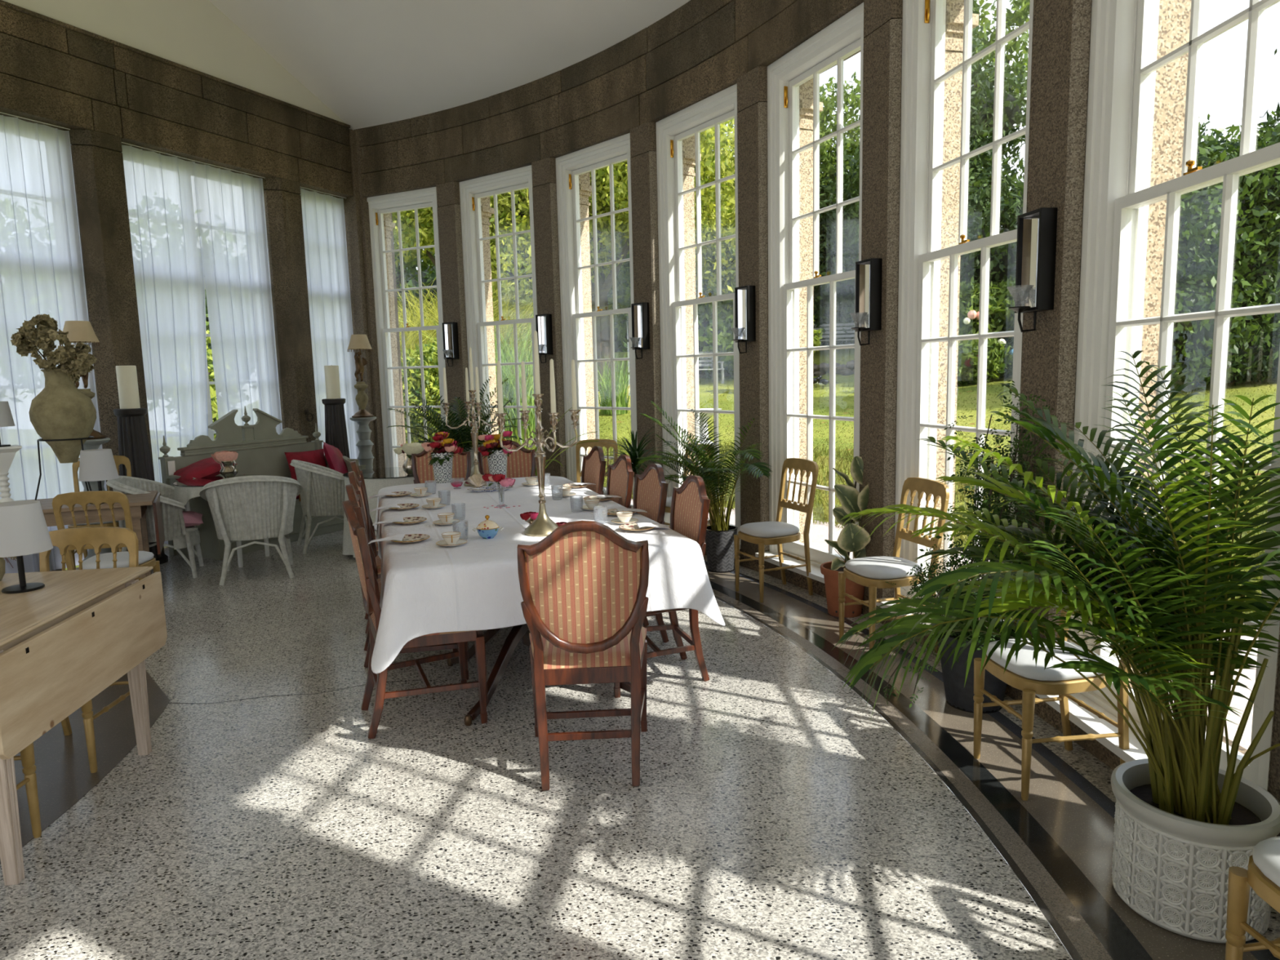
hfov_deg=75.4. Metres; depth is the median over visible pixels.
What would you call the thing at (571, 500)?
glass tumbler
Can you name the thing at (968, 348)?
shrub
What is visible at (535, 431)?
clump
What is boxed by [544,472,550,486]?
glass tumbler
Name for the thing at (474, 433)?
candelabra
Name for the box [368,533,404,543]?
napkin
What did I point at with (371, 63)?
ceiling
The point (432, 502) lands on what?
cup
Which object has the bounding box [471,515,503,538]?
sugar bowl
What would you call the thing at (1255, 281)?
tree
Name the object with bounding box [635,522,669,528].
napkin
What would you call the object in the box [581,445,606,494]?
dining chair
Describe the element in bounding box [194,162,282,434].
curtain
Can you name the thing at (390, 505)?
napkin
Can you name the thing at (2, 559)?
flower vase
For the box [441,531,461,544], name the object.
cup
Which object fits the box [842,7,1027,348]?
tree
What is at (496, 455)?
flower pot
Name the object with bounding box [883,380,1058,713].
potted plant
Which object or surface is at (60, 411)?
flower vase
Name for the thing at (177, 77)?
wall
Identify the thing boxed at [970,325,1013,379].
bush
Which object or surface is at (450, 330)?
sconce
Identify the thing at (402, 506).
plate
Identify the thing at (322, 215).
curtain
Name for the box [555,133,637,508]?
window
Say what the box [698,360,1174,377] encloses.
trim
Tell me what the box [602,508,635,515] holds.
plate
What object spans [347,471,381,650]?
dining chair
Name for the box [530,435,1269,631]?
grass
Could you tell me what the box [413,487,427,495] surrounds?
cup
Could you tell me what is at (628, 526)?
plate
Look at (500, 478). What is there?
bud vase
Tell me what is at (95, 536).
chair
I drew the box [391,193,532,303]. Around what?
tree
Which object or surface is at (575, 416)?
candle cup
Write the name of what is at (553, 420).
candle cup
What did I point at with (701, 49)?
wall
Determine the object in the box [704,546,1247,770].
trim
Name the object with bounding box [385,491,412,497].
plate
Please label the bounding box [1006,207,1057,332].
sconce
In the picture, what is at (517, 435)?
leaf plant
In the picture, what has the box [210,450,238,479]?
vase
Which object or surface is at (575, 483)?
napkin
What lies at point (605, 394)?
clump
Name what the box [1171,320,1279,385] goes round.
clipped hedge
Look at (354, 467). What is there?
dining chair
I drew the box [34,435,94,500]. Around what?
wire stand
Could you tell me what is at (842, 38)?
window
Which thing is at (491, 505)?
petals
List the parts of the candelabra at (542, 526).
arm, arm, stem, arm, arm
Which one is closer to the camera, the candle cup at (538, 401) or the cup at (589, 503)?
the candle cup at (538, 401)
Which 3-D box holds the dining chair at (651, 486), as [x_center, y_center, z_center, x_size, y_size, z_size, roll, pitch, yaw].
[-0.141,0.444,5.010,0.570,1.068,0.524,-4,8,-19]
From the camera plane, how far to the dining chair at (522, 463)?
7.22 m
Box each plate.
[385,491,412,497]
[388,503,419,510]
[391,533,430,543]
[393,516,426,524]
[563,483,589,488]
[582,495,613,501]
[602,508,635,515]
[618,523,656,531]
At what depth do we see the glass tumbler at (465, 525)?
4.25 m
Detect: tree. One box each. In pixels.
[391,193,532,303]
[392,216,434,311]
[420,149,731,336]
[488,118,735,391]
[607,217,735,379]
[724,71,860,345]
[813,103,1018,346]
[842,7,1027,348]
[969,0,1030,168]
[1170,110,1279,394]
[1230,48,1279,141]
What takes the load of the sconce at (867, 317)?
attached to the wall at (701, 49)
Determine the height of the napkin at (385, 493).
0.028 m
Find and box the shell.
[465,473,491,487]
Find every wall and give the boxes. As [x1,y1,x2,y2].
[0,0,353,569]
[342,0,1279,836]
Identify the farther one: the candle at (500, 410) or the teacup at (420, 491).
the teacup at (420, 491)
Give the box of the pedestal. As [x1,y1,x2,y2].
[0,444,22,502]
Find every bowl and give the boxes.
[449,477,464,488]
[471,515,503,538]
[524,515,534,522]
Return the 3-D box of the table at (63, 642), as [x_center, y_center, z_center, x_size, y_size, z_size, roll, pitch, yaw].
[-2.477,0.871,3.132,0.830,0.800,1.200,-2,7,-7]
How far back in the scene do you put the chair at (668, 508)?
7.29 m
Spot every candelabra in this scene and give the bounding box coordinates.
[442,346,503,486]
[494,330,580,537]
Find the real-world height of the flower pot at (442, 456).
0.405 m
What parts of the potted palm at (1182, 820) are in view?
frond stem, frond stem, frond stem, frond stem, frond stem, frond stem, frond stem, frond stem, frond stem, frond stem, frond stem, frond stem, frond stem, frond stem, frond stem, frond stem, frond stem, frond stem, frond stem, frond stem, frond stem, frond stem, frond stem, frond stem, frond stem, frond stem, frond stem, frond stem, frond stem, frond stem, frond stem, frond stem, frond stem, frond stem, frond stem, frond stem, frond stem, frond stem, frond stem, frond stem, frond stem, frond stem, frond stem, frond stem, frond stem, frond stem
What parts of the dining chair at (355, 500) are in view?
shield frame, leg, leg, seat, leg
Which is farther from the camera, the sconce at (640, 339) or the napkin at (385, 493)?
the sconce at (640, 339)
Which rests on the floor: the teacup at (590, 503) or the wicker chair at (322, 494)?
the wicker chair at (322, 494)
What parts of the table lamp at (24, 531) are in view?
stem, lamp shade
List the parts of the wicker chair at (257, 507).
leg, leg, leg, leg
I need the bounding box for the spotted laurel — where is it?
[400,337,440,449]
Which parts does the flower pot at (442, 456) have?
pot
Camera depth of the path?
4.47 m
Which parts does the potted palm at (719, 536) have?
frond stem, frond stem, frond stem, frond stem, frond stem, frond stem, frond stem, frond stem, frond stem, frond stem, frond stem, frond stem, frond stem, frond stem, frond stem, frond stem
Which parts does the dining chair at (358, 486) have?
shield frame, leg, leg, seat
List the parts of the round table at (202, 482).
leg, glass, leg, leg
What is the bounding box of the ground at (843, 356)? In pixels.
[406,337,1277,613]
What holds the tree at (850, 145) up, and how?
on the ground at (843, 356)
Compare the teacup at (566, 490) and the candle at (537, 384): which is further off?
the teacup at (566, 490)
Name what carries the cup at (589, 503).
on the teacup at (590, 503)
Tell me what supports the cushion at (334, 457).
on the mattress
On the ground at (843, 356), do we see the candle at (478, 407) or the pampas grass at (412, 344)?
the pampas grass at (412, 344)
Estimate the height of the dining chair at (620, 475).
1.068 m
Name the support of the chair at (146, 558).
on the floor
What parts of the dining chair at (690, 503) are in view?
leg, rail, leg, shield frame, leg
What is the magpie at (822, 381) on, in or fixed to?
on the ground at (843, 356)
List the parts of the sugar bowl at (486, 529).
lid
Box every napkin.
[368,491,395,498]
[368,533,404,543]
[370,503,399,511]
[373,516,404,525]
[569,482,595,484]
[593,494,622,497]
[616,508,647,512]
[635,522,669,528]
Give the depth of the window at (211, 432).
8.76 m
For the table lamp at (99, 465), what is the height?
0.394 m
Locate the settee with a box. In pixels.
[158,405,365,560]
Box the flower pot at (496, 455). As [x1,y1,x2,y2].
[477,431,516,478]
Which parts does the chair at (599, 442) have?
post, crest rail, post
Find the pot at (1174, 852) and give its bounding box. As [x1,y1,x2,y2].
[1111,758,1279,942]
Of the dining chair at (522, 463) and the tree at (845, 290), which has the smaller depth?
the dining chair at (522, 463)
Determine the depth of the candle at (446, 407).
6.28 m
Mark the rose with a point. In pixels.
(561, 523)
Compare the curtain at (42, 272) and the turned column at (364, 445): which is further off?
the turned column at (364, 445)
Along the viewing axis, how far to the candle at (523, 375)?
4.47 m
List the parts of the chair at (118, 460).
leg, post, seat frame, crest rail, post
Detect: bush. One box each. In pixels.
[958,275,1015,366]
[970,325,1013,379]
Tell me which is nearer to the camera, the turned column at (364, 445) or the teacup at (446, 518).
the teacup at (446, 518)
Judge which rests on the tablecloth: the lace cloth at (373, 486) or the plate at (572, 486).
the plate at (572, 486)
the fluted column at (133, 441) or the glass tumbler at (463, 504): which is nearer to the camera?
the glass tumbler at (463, 504)
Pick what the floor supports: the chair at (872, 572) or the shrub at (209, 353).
the chair at (872, 572)
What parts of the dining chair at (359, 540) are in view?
shield frame, leg, rail, leg, seat, rail, leg, rail, leg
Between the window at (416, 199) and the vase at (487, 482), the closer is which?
the vase at (487, 482)
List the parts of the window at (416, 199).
box frame, frame, sash, sash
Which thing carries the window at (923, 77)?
in the wall at (701, 49)
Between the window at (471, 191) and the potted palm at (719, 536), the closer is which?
the potted palm at (719, 536)
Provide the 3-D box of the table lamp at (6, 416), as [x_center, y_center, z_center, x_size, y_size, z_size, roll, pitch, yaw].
[-4.631,-0.403,5.963,0.208,0.324,0.208,-1,7,0]
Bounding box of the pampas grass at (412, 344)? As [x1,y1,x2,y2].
[206,307,531,442]
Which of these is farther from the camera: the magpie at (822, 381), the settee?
the magpie at (822, 381)
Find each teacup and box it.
[409,487,431,497]
[422,497,445,509]
[432,512,459,525]
[435,531,466,546]
[521,476,537,486]
[555,486,576,497]
[579,498,604,511]
[611,511,638,524]
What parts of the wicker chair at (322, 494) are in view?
leg, leg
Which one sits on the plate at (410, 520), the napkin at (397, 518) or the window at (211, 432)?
the napkin at (397, 518)
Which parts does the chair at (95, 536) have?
post, crest rail, leg, post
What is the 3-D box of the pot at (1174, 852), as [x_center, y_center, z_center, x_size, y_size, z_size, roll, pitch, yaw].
[1.627,1.083,2.446,0.424,0.356,0.424,-1,7,0]
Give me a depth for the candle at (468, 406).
6.54 m
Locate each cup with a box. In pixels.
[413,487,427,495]
[426,497,440,507]
[437,512,454,524]
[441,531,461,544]
[494,413,506,432]
[519,409,530,428]
[524,476,537,484]
[532,394,543,409]
[547,412,559,432]
[558,486,571,495]
[568,409,580,428]
[584,498,599,508]
[616,511,633,522]
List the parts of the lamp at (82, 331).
lamp shade, stem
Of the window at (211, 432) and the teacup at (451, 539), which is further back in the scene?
the window at (211, 432)
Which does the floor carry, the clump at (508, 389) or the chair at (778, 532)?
the chair at (778, 532)
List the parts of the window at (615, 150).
box frame, frame, sash, sash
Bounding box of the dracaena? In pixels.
[592,423,676,482]
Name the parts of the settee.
post, arm rail, arm panel, post, pediment moulding, crest rail, panel, pediment moulding, seat, panel moulding, post, arm panel, arm rail, post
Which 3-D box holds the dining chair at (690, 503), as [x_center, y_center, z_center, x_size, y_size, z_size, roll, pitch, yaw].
[0.056,0.519,4.383,0.570,1.068,0.524,-3,8,-16]
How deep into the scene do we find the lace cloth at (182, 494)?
7.09 m
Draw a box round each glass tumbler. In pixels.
[424,480,435,493]
[438,489,450,504]
[451,502,465,520]
[452,520,468,538]
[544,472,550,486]
[551,484,563,500]
[569,495,582,511]
[593,505,607,524]
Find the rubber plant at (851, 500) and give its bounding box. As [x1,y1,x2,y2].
[820,456,870,617]
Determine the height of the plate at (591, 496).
0.020 m
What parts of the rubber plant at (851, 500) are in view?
pot, stem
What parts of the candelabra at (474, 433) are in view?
arm, stem, arm, arm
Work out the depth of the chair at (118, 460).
7.18 m
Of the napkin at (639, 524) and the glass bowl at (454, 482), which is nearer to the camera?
the napkin at (639, 524)
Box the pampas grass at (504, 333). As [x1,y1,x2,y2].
[397,281,626,410]
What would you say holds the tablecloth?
on the dining table at (517, 633)
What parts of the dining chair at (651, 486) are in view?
leg, shield frame, leg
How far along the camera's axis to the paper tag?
7.78 m
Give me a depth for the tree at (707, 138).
21.34 m
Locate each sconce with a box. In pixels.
[442,322,459,366]
[535,313,552,363]
[629,302,649,359]
[731,285,755,353]
[849,257,882,345]
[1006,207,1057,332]
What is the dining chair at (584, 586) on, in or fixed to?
on the floor
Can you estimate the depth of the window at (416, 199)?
10.32 m
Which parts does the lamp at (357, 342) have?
lamp shade, stem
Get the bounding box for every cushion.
[173,457,237,480]
[182,511,203,527]
[284,448,326,480]
[323,441,347,474]
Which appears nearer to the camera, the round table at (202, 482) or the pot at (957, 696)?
the pot at (957, 696)
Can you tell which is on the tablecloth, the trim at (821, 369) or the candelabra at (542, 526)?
the candelabra at (542, 526)
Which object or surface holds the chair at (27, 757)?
on the floor
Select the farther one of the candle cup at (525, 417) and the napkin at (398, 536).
the candle cup at (525, 417)
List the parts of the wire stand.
leg, leg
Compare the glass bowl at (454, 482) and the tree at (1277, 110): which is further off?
the tree at (1277, 110)
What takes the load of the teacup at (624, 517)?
on the tablecloth
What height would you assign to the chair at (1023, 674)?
0.970 m
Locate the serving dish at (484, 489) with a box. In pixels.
[466,485,513,492]
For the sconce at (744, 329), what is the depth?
6.49 m
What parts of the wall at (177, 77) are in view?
cornice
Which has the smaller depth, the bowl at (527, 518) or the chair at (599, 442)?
the bowl at (527, 518)
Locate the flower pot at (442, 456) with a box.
[421,431,463,483]
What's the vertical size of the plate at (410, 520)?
0.020 m
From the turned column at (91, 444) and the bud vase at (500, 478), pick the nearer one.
the bud vase at (500, 478)
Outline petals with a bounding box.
[483,505,519,508]
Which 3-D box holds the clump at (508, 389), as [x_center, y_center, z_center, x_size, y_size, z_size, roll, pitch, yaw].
[-2.439,-1.787,14.391,4.458,2.651,4.286,-4,8,-20]
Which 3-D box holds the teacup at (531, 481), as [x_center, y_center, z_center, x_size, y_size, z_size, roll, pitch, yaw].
[-0.830,0.012,6.330,0.153,0.063,0.153,-3,7,-10]
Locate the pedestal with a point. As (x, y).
(7, 454)
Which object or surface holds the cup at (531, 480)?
on the teacup at (531, 481)
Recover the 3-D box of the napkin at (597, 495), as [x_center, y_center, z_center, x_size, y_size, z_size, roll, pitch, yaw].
[-0.203,0.113,5.540,0.170,0.028,0.150,-5,8,-29]
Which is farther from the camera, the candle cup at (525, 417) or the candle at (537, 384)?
the candle cup at (525, 417)
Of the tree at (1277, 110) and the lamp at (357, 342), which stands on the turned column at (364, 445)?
the lamp at (357, 342)
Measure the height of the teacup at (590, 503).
0.063 m
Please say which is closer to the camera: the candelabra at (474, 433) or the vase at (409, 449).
the candelabra at (474, 433)
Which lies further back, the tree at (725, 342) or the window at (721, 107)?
the tree at (725, 342)
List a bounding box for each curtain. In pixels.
[0,115,106,573]
[121,145,208,546]
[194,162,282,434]
[299,187,359,465]
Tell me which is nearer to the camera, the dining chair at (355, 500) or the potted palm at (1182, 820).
the potted palm at (1182, 820)
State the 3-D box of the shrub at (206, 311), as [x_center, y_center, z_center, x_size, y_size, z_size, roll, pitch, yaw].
[-8.351,-2.563,15.756,2.037,4.275,1.530,-1,7,0]
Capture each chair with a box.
[13,742,41,838]
[39,526,138,773]
[52,490,159,580]
[67,455,131,569]
[106,475,204,577]
[199,475,302,586]
[289,459,344,554]
[342,500,488,738]
[345,484,469,687]
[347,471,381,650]
[350,460,377,619]
[411,449,471,484]
[462,447,479,476]
[477,440,535,478]
[517,520,648,791]
[576,439,617,494]
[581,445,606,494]
[606,454,634,508]
[613,475,710,697]
[633,463,668,642]
[664,444,715,528]
[733,457,818,602]
[838,477,949,653]
[973,524,1138,800]
[1225,836,1279,959]
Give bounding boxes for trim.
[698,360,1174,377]
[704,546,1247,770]
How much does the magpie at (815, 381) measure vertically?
0.300 m
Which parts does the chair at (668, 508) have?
seat frame, post, crest rail, post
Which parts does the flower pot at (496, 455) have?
pot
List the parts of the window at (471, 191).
box frame, frame, sash, sash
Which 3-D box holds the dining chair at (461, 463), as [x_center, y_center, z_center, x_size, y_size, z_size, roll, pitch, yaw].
[-1.662,0.230,6.984,0.524,1.068,0.570,-3,7,-11]
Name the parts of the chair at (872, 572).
leg, leg, seat frame, post, rail, crest rail, post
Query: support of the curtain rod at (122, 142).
attached to the wall at (177, 77)
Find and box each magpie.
[813,375,822,387]
[814,376,838,389]
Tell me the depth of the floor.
3.08 m
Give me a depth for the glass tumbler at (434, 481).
5.99 m
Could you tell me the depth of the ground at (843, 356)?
14.08 m
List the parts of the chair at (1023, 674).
leg, leg, seat frame, post, post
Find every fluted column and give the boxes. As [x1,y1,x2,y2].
[113,408,168,564]
[321,398,350,458]
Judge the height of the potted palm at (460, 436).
1.619 m
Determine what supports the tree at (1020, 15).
on the ground at (843, 356)
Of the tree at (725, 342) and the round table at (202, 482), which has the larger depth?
the tree at (725, 342)
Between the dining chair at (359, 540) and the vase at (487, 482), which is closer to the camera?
the dining chair at (359, 540)
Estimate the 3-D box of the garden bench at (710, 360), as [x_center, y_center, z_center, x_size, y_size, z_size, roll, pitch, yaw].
[1.521,-3.049,22.644,1.500,0.925,0.600,-5,8,-28]
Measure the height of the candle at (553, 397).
0.270 m
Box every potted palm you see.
[386,376,522,452]
[635,400,772,573]
[832,350,1279,942]
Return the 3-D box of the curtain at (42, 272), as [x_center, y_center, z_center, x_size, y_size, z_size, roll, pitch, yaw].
[-5.305,-1.065,6.746,0.052,3.822,1.730,2,8,24]
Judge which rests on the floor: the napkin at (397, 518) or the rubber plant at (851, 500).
the rubber plant at (851, 500)
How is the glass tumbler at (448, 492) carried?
on the tablecloth
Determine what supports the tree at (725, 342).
on the ground at (843, 356)
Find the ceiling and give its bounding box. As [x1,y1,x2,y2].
[208,0,690,130]
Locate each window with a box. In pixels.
[204,276,216,440]
[367,186,448,467]
[459,164,541,447]
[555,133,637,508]
[655,83,741,549]
[755,2,863,582]
[875,0,1033,634]
[1035,0,1279,790]
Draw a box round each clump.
[399,302,622,449]
[433,431,536,466]
[597,351,630,414]
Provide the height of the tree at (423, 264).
8.055 m
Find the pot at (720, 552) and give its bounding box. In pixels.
[705,529,737,571]
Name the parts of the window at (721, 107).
box frame, frame, sash, sash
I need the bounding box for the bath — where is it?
[699,408,721,444]
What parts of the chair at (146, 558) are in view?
post, crest rail, rail, post, seat frame, leg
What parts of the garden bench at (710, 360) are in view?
leg, armrest, leg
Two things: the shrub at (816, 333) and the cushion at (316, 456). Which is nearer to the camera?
the cushion at (316, 456)
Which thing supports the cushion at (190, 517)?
on the wicker chair at (174, 526)
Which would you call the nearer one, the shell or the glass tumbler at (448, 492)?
the glass tumbler at (448, 492)
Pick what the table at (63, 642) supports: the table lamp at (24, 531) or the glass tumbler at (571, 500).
the table lamp at (24, 531)
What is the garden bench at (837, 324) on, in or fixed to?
on the ground at (843, 356)
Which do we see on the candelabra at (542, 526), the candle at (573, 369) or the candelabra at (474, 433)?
the candle at (573, 369)
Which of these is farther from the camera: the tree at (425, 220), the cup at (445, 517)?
the tree at (425, 220)
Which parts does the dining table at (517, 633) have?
leg, leg, leg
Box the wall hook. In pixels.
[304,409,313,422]
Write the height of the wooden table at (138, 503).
0.750 m
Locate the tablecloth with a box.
[370,475,724,673]
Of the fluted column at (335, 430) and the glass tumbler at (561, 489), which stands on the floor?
the fluted column at (335, 430)
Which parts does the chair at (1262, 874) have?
leg, seat frame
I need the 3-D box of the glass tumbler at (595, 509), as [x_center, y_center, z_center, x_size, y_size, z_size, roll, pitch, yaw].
[-0.220,0.196,4.641,0.080,0.095,0.080,-1,7,0]
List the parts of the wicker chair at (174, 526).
leg, seat, arm post, leg, leg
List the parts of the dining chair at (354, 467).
shield frame, leg, leg, seat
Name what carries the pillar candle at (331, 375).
on the fluted column at (335, 430)
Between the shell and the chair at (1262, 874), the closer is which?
the chair at (1262, 874)
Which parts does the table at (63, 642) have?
leg, leg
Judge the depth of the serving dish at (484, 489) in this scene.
6.05 m
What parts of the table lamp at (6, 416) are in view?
lamp shade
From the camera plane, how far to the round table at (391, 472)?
7.64 m
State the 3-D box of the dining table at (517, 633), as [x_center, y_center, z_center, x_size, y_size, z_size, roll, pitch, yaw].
[-0.879,0.570,5.385,1.430,0.752,3.100,-4,8,-18]
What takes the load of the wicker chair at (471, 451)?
on the floor
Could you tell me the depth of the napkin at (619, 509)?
4.94 m
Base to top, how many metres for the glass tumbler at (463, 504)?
0.095 m
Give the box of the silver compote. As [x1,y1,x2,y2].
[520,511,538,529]
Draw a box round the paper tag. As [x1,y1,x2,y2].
[167,460,175,475]
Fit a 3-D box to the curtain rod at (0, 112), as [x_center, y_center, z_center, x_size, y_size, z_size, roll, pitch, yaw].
[-5.347,-2.960,6.476,0.007,0.012,1.720,2,8,24]
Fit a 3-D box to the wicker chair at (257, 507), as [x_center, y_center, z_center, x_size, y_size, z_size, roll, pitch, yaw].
[-3.230,0.370,6.943,0.786,0.877,0.636,-4,8,-22]
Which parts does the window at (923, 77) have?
box frame, frame, sash, sash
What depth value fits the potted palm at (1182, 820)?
2.31 m
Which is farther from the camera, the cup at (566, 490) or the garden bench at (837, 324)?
the garden bench at (837, 324)
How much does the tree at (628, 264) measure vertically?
9.183 m
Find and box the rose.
[555,521,567,526]
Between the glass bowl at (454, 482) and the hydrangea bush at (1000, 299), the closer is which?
the glass bowl at (454, 482)
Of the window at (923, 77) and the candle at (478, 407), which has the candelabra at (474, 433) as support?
the candle at (478, 407)
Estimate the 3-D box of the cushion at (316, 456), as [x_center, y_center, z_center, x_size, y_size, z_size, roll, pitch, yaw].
[-3.647,-0.125,9.116,0.201,0.399,0.464,4,9,37]
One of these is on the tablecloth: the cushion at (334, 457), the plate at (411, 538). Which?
the plate at (411, 538)
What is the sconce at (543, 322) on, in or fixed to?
attached to the wall at (701, 49)
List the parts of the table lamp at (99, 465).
lamp shade, stem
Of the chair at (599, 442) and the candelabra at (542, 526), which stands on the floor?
the chair at (599, 442)
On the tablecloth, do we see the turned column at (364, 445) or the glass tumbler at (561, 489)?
the glass tumbler at (561, 489)
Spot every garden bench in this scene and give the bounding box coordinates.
[698,351,724,383]
[813,322,854,341]
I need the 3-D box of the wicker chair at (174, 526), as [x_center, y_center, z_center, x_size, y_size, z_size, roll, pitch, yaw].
[-4.091,0.384,7.000,0.636,0.877,0.758,-4,8,-22]
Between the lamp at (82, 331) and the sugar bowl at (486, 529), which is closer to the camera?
the sugar bowl at (486, 529)
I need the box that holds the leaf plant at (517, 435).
[457,391,597,476]
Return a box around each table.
[0,566,167,885]
[16,490,164,577]
[173,474,270,567]
[342,466,413,479]
[447,623,631,725]
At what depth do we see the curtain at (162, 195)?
8.17 m
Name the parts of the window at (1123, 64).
box frame, frame, sash, sash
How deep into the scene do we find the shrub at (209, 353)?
13.61 m
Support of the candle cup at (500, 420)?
on the candelabra at (542, 526)
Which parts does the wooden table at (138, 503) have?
leg, leg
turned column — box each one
[78,437,111,560]
[349,416,376,469]
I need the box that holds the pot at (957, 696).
[937,635,1006,712]
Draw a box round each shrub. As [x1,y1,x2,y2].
[204,289,213,381]
[205,320,218,439]
[813,315,823,355]
[957,330,1013,386]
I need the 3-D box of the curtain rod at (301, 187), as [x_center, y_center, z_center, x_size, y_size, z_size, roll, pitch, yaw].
[-3.803,-3.427,9.848,0.008,0.012,0.845,2,8,24]
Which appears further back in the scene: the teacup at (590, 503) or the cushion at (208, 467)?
the cushion at (208, 467)
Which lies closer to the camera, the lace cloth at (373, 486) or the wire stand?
the wire stand
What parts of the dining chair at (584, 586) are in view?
leg, leg, shield frame, rail, seat, leg, rail, leg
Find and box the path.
[630,498,1258,749]
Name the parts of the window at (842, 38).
box frame, sash, sash, frame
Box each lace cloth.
[173,485,203,505]
[342,476,414,557]
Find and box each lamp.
[0,401,15,446]
[0,500,53,593]
[59,320,106,439]
[78,448,119,503]
[347,334,373,417]
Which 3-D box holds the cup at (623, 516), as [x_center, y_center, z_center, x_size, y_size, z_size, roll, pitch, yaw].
[-0.085,0.206,4.634,0.095,0.054,0.117,-1,7,0]
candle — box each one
[115,364,140,408]
[324,365,340,399]
[442,367,449,416]
[464,367,471,413]
[468,346,475,400]
[474,366,482,416]
[497,360,503,413]
[520,360,527,410]
[533,330,540,394]
[550,359,555,413]
[571,359,577,409]
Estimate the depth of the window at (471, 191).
9.55 m
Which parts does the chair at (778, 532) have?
leg, leg, seat frame, post, rail, crest rail, post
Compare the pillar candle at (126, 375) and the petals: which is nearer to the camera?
the petals
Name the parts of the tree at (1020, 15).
crown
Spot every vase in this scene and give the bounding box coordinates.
[0,556,16,581]
[10,313,97,462]
[210,450,238,479]
[393,442,423,474]
[486,480,496,488]
[488,473,515,507]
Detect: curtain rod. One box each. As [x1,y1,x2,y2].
[0,111,70,129]
[121,142,264,177]
[301,186,346,198]
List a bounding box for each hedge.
[208,253,844,381]
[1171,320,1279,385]
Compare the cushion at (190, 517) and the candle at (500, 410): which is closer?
the candle at (500, 410)
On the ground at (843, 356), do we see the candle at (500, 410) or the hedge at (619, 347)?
the hedge at (619, 347)
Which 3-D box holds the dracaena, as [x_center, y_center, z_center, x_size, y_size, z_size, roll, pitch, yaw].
[-0.130,0.075,7.512,0.838,1.161,1.038,-7,9,-37]
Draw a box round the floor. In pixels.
[0,529,1279,959]

